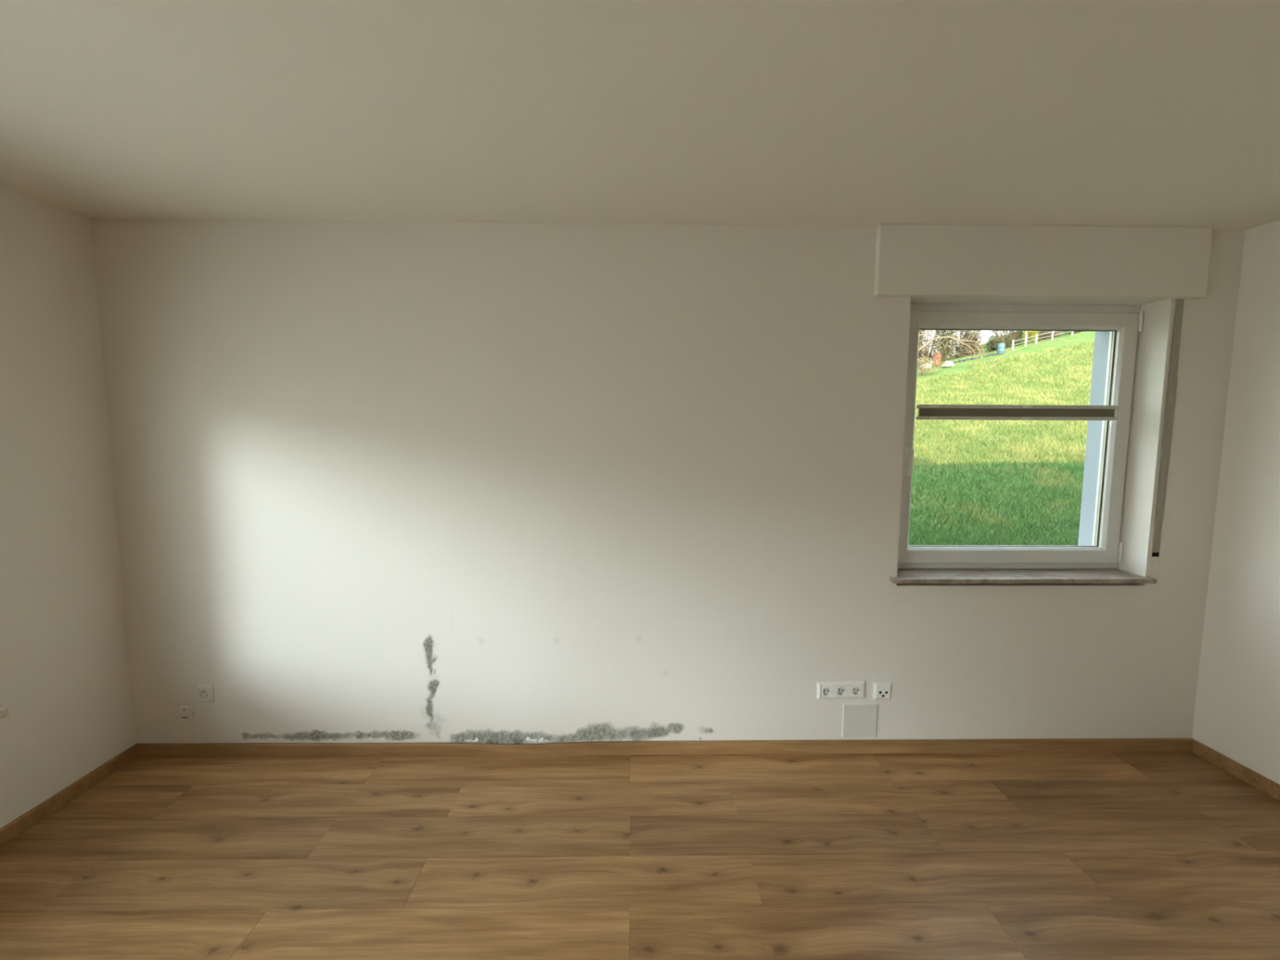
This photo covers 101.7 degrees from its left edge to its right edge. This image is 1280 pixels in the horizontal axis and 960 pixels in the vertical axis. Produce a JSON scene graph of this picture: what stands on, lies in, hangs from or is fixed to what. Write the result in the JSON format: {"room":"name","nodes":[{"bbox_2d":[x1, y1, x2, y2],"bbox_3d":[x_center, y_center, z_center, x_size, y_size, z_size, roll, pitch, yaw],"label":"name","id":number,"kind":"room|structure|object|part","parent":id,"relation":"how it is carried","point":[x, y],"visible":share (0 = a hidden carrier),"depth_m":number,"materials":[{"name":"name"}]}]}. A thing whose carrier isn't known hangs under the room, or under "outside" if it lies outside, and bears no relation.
{"room":"empty room","nodes":[
{"label":"empty room","id":0,"kind":"room"},
{"bbox_2d":[0,707,8,719],"bbox_3d":[-2.405,0.363,-0.121,0.242,1.365,3.957,0,5,-1],"label":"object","id":1,"kind":"structure","parent":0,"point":[3,711],"depth_m":1.90,"materials":[{"name":"white plastic"}]},
{"bbox_2d":[0,182,136,828],"bbox_3d":[-2.469,0.320,-0.411,0.320,2.750,5.500,0,5,-1],"label":"wall","id":2,"kind":"structure","parent":0,"point":[65,685],"depth_m":2.09,"materials":[{"name":"paint"}]},
{"bbox_2d":[0,745,137,847],"bbox_3d":[-2.309,1.498,-0.158,0.014,0.060,5.183,0,5,-1],"label":"baseboard","id":3,"kind":"structure","parent":2,"relation":"attached to","point":[11,830],"depth_m":2.11,"materials":[{"name":"brown wood"}]},
{"bbox_2d":[0,0,1279,231],"bbox_3d":[0.216,-0.948,-0.334,5.684,0.150,5.800,0,5,-1],"label":"ceiling","id":4,"kind":"structure","parent":0,"point":[766,113],"depth_m":1.45,"materials":[{"name":"paint"}]},
{"bbox_2d":[0,751,1279,959],"bbox_3d":[0.260,1.609,-0.101,5.194,0.150,5.240,0,5,-1],"label":"floor","id":5,"kind":"structure","parent":0,"point":[1065,855],"depth_m":1.85,"materials":[{"name":"brown wood"}]},
{"bbox_2d":[90,218,1244,744],"bbox_3d":[0.178,0.065,2.517,5.664,2.750,0.304,0,5,-1],"label":"wall","id":6,"kind":"structure","parent":0,"point":[506,483],"depth_m":2.36,"materials":[{"name":"paint"}]},
{"bbox_2d":[179,706,193,718],"bbox_3d":[-2.108,1.081,2.420,0.058,0.057,0.011,0,5,-1],"label":"outlet","id":7,"kind":"object","parent":6,"relation":"attached to","point":[185,712],"visible":1,"depth_m":2.42,"materials":[{"name":"paint"}]},
{"bbox_2d":[196,684,214,702],"bbox_3d":[-2.016,0.991,2.412,0.073,0.081,0.014,0,5,-1],"label":"socket","id":8,"kind":"object","parent":6,"relation":"attached to","point":[205,692],"visible":1,"depth_m":2.41,"materials":[{"name":"paint"}]},
{"bbox_2d":[199,690,208,697],"bbox_3d":[-2.016,0.991,2.411,0.041,0.037,0.012,0,5,-1],"label":"socket","id":9,"kind":"object","parent":8,"relation":"on","point":[202,693],"depth_m":2.42,"materials":[{"name":"paint"}]},
{"bbox_2d":[133,737,1194,758],"bbox_3d":[0.155,1.270,2.459,5.021,0.060,0.035,0,5,-1],"label":"baseboard","id":10,"kind":"structure","parent":6,"relation":"attached to","point":[1113,744],"depth_m":2.46,"materials":[{"name":"brown wood"}]},
{"bbox_2d":[817,680,865,698],"bbox_3d":[0.947,0.987,2.457,0.225,0.083,0.014,-1,5,-1],"label":"socket","id":11,"kind":"object","parent":6,"relation":"attached to","point":[852,689],"visible":1,"depth_m":2.45,"materials":[{"name":"white plastic"}]},
{"bbox_2d":[841,704,878,737],"bbox_3d":[1.046,1.146,2.476,0.168,0.163,0.009,0,5,-1],"label":"cover plate","id":12,"kind":"object","parent":6,"relation":"attached to","point":[858,720],"visible":1,"depth_m":2.47,"materials":[{"name":"white plastic"}]},
{"bbox_2d":[872,681,891,699],"bbox_3d":[1.147,0.999,2.461,0.085,0.085,0.016,1,5,-1],"label":"socket","id":13,"kind":"object","parent":6,"relation":"attached to","point":[882,690],"visible":1,"depth_m":2.46,"materials":[{"name":"white plastic"}]},
{"bbox_2d":[888,303,1156,583],"bbox_3d":[1.770,-0.184,2.524,1.227,1.292,0.385,0,5,-1],"label":"window","id":14,"kind":"structure","parent":6,"relation":"in","point":[1097,562],"depth_m":2.49,"materials":[{"name":"white plastic"}]},
{"bbox_3d":[1.274,-0.134,2.487,0.030,0.064,0.010,0,5,-1],"label":"handle","id":15,"kind":"part","parent":14,"relation":"part of","materials":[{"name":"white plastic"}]},
{"bbox_3d":[1.274,-0.087,2.462,0.024,0.128,0.053,0,5,-1],"label":"lever","id":16,"kind":"part","parent":14,"relation":"part of","materials":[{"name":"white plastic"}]},
{"bbox_2d":[915,404,1117,420],"bbox_3d":[1.792,-0.321,2.475,0.954,0.071,0.026,0,5,-1],"label":"blind","id":17,"kind":"object","parent":14,"relation":"attached to","point":[983,412],"visible":1,"depth_m":2.47,"materials":[{"name":"grey"}]},
{"bbox_3d":[1.792,-0.294,2.480,0.947,0.017,0.022,0,5,-1],"label":"rail","id":18,"kind":"part","parent":17,"relation":"part of","materials":[{"name":"grey metal"}]},
{"bbox_3d":[1.793,-0.348,2.475,0.947,0.017,0.022,0,5,-1],"label":"rail","id":19,"kind":"part","parent":17,"relation":"part of","materials":[{"name":"grey metal"}]},
{"bbox_3d":[1.779,0.452,2.535,1.172,0.022,0.212,0,5,-1],"label":"sill","id":20,"kind":"part","parent":14,"relation":"part of","materials":[{"name":"stone"}]},
{"bbox_3d":[1.770,0.464,2.409,1.227,0.022,0.040,0,5,-1],"label":"sill","id":21,"kind":"part","parent":14,"relation":"part of","materials":[{"name":"stone"}]},
{"bbox_2d":[873,223,1213,299],"bbox_3d":[1.760,-0.954,2.281,1.455,0.296,0.039,0,5,-1],"label":"box","id":22,"kind":"object","parent":6,"relation":"attached to","point":[912,260],"visible":1,"depth_m":2.26,"materials":[{"name":"paint"}]},
{"bbox_2d":[1148,298,1184,566],"bbox_3d":[2.405,-0.204,2.375,0.050,1.218,0.008,0,5,-1],"label":"strap","id":23,"kind":"object","parent":6,"relation":"attached to","point":[1157,524],"visible":1,"depth_m":2.37,"materials":[{"name":"white fabric"}]},
{"bbox_3d":[2.402,0.376,2.431,0.034,0.036,0.001,0,5,-1],"label":"plate","id":24,"kind":"part","parent":23,"relation":"part of","materials":[{"name":"paint"}]},
{"bbox_3d":[2.403,0.295,2.422,0.050,0.216,0.004,0,5,-1],"label":"winder plate","id":25,"kind":"part","parent":23,"relation":"part of","materials":[{"name":"paint"}]},
{"bbox_3d":[2.425,-0.133,2.382,0.007,0.672,0.004,1,5,13],"label":"edge cord","id":26,"kind":"part","parent":23,"relation":"part of","materials":[{"name":"grey fabric"}]},
{"bbox_2d":[822,687,831,693],"bbox_3d":[0.880,0.996,2.457,0.041,0.037,0.012,-1,5,-1],"label":"socket","id":27,"kind":"object","parent":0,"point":[825,690],"depth_m":2.46,"materials":[{"name":"white plastic"}]},
{"bbox_2d":[837,687,845,693],"bbox_3d":[0.951,0.995,2.458,0.041,0.037,0.012,-1,5,-1],"label":"socket","id":28,"kind":"object","parent":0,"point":[840,690],"depth_m":2.46,"materials":[{"name":"white plastic"}]},
{"bbox_2d":[853,687,861,693],"bbox_3d":[1.021,0.993,2.459,0.041,0.037,0.012,-1,5,-1],"label":"socket","id":29,"kind":"object","parent":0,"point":[855,690],"depth_m":2.46,"materials":[{"name":"white plastic"}]},
{"bbox_2d":[1191,219,1279,784],"bbox_3d":[2.881,0.321,-0.177,0.340,2.750,5.200,0,5,-1],"label":"wall","id":30,"kind":"structure","parent":0,"point":[1237,713],"depth_m":2.29,"materials":[{"name":"paint"}]},
{"bbox_2d":[1191,739,1279,800],"bbox_3d":[2.762,1.511,-0.069,0.014,0.060,5.166,0,5,-2],"label":"baseboard","id":31,"kind":"structure","parent":30,"relation":"attached to","point":[1269,787],"depth_m":2.32,"materials":[{"name":"brown wood"}]},
{"label":"outside","id":32,"kind":"structure","parent":0,"visible":0},
{"bbox_2d":[908,330,1095,545],"bbox_3d":[18.352,-6.481,42.378,66.000,10.278,79.695,0,5,-1],"label":"lawn","id":33,"kind":"structure","parent":32,"point":[1085,337],"depth_m":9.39,"materials":[{"name":"green plant"}]},
{"bbox_2d":[917,329,928,365],"bbox_3d":[14.681,-7.178,27.952,1.662,3.902,1.305,0,5,-1],"label":"thicket","id":34,"kind":"object","parent":33,"relation":"on","point":[921,337],"visible":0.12,"depth_m":27.74,"materials":[{"name":"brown plant"}]},
{"bbox_2d":[917,356,941,375],"bbox_3d":[13.245,-5.210,24.202,1.553,1.077,1.107,0,5,-1],"label":"bramble","id":35,"kind":"object","parent":33,"relation":"on","point":[921,369],"visible":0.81,"depth_m":24.10,"materials":[{"name":"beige plant"}]},
{"bbox_3d":[13.192,-5.147,24.329,1.066,0.928,0.330,-1,5,-12],"label":"stem","id":36,"kind":"part","parent":35,"relation":"part of","materials":[{"name":"beige plant"}]},
{"bbox_2d":[918,329,941,364],"bbox_3d":[16.509,-7.329,30.454,2.530,5.729,1.898,0,5,-1],"label":"thicket","id":37,"kind":"object","parent":33,"relation":"on","point":[929,334],"visible":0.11,"depth_m":30.24,"materials":[{"name":"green plant"}]},
{"bbox_2d":[932,353,941,366],"bbox_3d":[14.954,-6.039,26.245,0.412,0.635,0.412,0,5,-1],"label":"barrel","id":38,"kind":"object","parent":33,"relation":"on","point":[935,356],"visible":0.73,"depth_m":26.08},
{"bbox_2d":[929,330,959,364],"bbox_3d":[16.281,-7.310,27.884,1.592,3.433,1.262,0,5,-1],"label":"thicket","id":39,"kind":"object","parent":33,"relation":"on","point":[948,350],"visible":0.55,"depth_m":27.69,"materials":[{"name":"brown plant"}]},
{"bbox_3d":[16.398,-7.101,27.889,0.584,3.017,0.486,-4,7,-38],"label":"stem","id":40,"kind":"part","parent":39,"relation":"part of","materials":[{"name":"brown plant"}]},
{"bbox_2d":[941,360,955,367],"bbox_3d":[14.970,-5.620,25.271,0.495,0.308,0.471,-3,6,-30],"label":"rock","id":41,"kind":"object","parent":33,"relation":"on","point":[948,363],"visible":0.9,"depth_m":25.14,"materials":[{"name":"grey stone"}]},
{"bbox_2d":[947,330,977,359],"bbox_3d":[18.885,-7.193,30.667,1.871,4.633,1.717,0,5,-1],"label":"thicket","id":42,"kind":"object","parent":33,"relation":"on","point":[957,343],"visible":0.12,"depth_m":30.44,"materials":[{"name":"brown plant"}]},
{"bbox_2d":[955,330,984,358],"bbox_3d":[17.752,-7.230,27.977,1.538,2.716,1.258,0,5,-1],"label":"thicket","id":43,"kind":"object","parent":33,"relation":"on","point":[966,335],"visible":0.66,"depth_m":27.82,"materials":[{"name":"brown plant"}]},
{"bbox_3d":[17.759,-7.079,28.092,0.837,2.395,0.702,0,5,-1],"label":"stem","id":44,"kind":"part","parent":43,"relation":"part of","materials":[{"name":"brown plant"}]},
{"bbox_2d":[918,330,1074,385],"bbox_3d":[7.164,-2.976,11.370,5.132,3.817,0.648,0,5,-1],"label":"bare tree","id":45,"kind":"object","parent":33,"relation":"on","point":[946,336],"visible":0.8,"depth_m":11.25,"materials":[{"name":"brown plant"}]},
{"bbox_2d":[982,332,1014,352],"bbox_3d":[19.402,-7.099,28.105,1.800,1.846,1.352,0,5,-1],"label":"thicket","id":46,"kind":"object","parent":33,"relation":"on","point":[993,344],"visible":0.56,"depth_m":27.95,"materials":[{"name":"green plant"}]},
{"bbox_2d":[996,342,1004,354],"bbox_3d":[18.059,-6.561,26.045,0.330,0.535,0.330,0,5,-1],"label":"barrel","id":47,"kind":"object","parent":33,"relation":"on","point":[1001,346],"visible":0.94,"depth_m":25.93,"materials":[{"name":"blue plastic"}]},
{"bbox_2d":[986,330,1022,350],"bbox_3d":[23.578,-8.842,33.582,2.483,3.553,1.805,0,5,-1],"label":"thicket","id":48,"kind":"object","parent":33,"relation":"on","point":[1012,332],"visible":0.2,"depth_m":33.28,"materials":[{"name":"green plant"}]},
{"bbox_2d":[1022,330,1039,342],"bbox_3d":[20.333,-7.575,27.055,0.899,1.466,0.824,0,5,-1],"label":"bush","id":49,"kind":"object","parent":33,"relation":"on","point":[1030,334],"visible":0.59,"depth_m":27.01,"materials":[{"name":"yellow plant"}]},
{"bbox_3d":[20.321,-7.436,27.067,0.546,1.189,0.319,-2,6,-20],"label":"stem","id":50,"kind":"part","parent":49,"relation":"part of","materials":[{"name":"yellow plant"}]},
{"bbox_2d":[1011,330,1073,350],"bbox_3d":[20.481,-7.169,26.492,3.360,1.546,0.131,0,5,-6],"label":"fence","id":51,"kind":"object","parent":33,"relation":"on","point":[1052,332],"visible":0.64,"depth_m":26.43,"materials":[{"name":"grey wood"}]},
{"bbox_3d":[18.858,-6.739,26.343,0.090,0.703,0.084,-2,6,-23],"label":"post","id":52,"kind":"part","parent":51,"relation":"part of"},
{"bbox_3d":[19.578,-7.072,26.425,0.090,0.952,0.084,-2,6,-23],"label":"post","id":53,"kind":"part","parent":51,"relation":"part of","materials":[{"name":"grey wood"}]},
{"bbox_2d":[1035,331,1062,341],"bbox_3d":[22.246,-7.665,28.422,1.602,2.051,1.143,0,5,-1],"label":"thicket","id":54,"kind":"object","parent":33,"relation":"on","point":[1040,332],"visible":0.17,"depth_m":28.33,"materials":[{"name":"green plant"}]},
{"bbox_2d":[1041,331,1060,339],"bbox_3d":[21.465,-7.482,27.224,0.924,0.867,0.760,0,5,-1],"label":"bramble","id":55,"kind":"object","parent":33,"relation":"on","point":[1047,334],"visible":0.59,"depth_m":27.17,"materials":[{"name":"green plant"}]},
{"bbox_2d":[1060,331,1081,334],"bbox_3d":[23.961,-8.631,28.677,1.745,1.814,1.189,0,5,-1],"label":"thicket","id":56,"kind":"object","parent":33,"relation":"on","point":[1069,333],"visible":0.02,"depth_m":28.73,"materials":[{"name":"green plant"}]}
]}

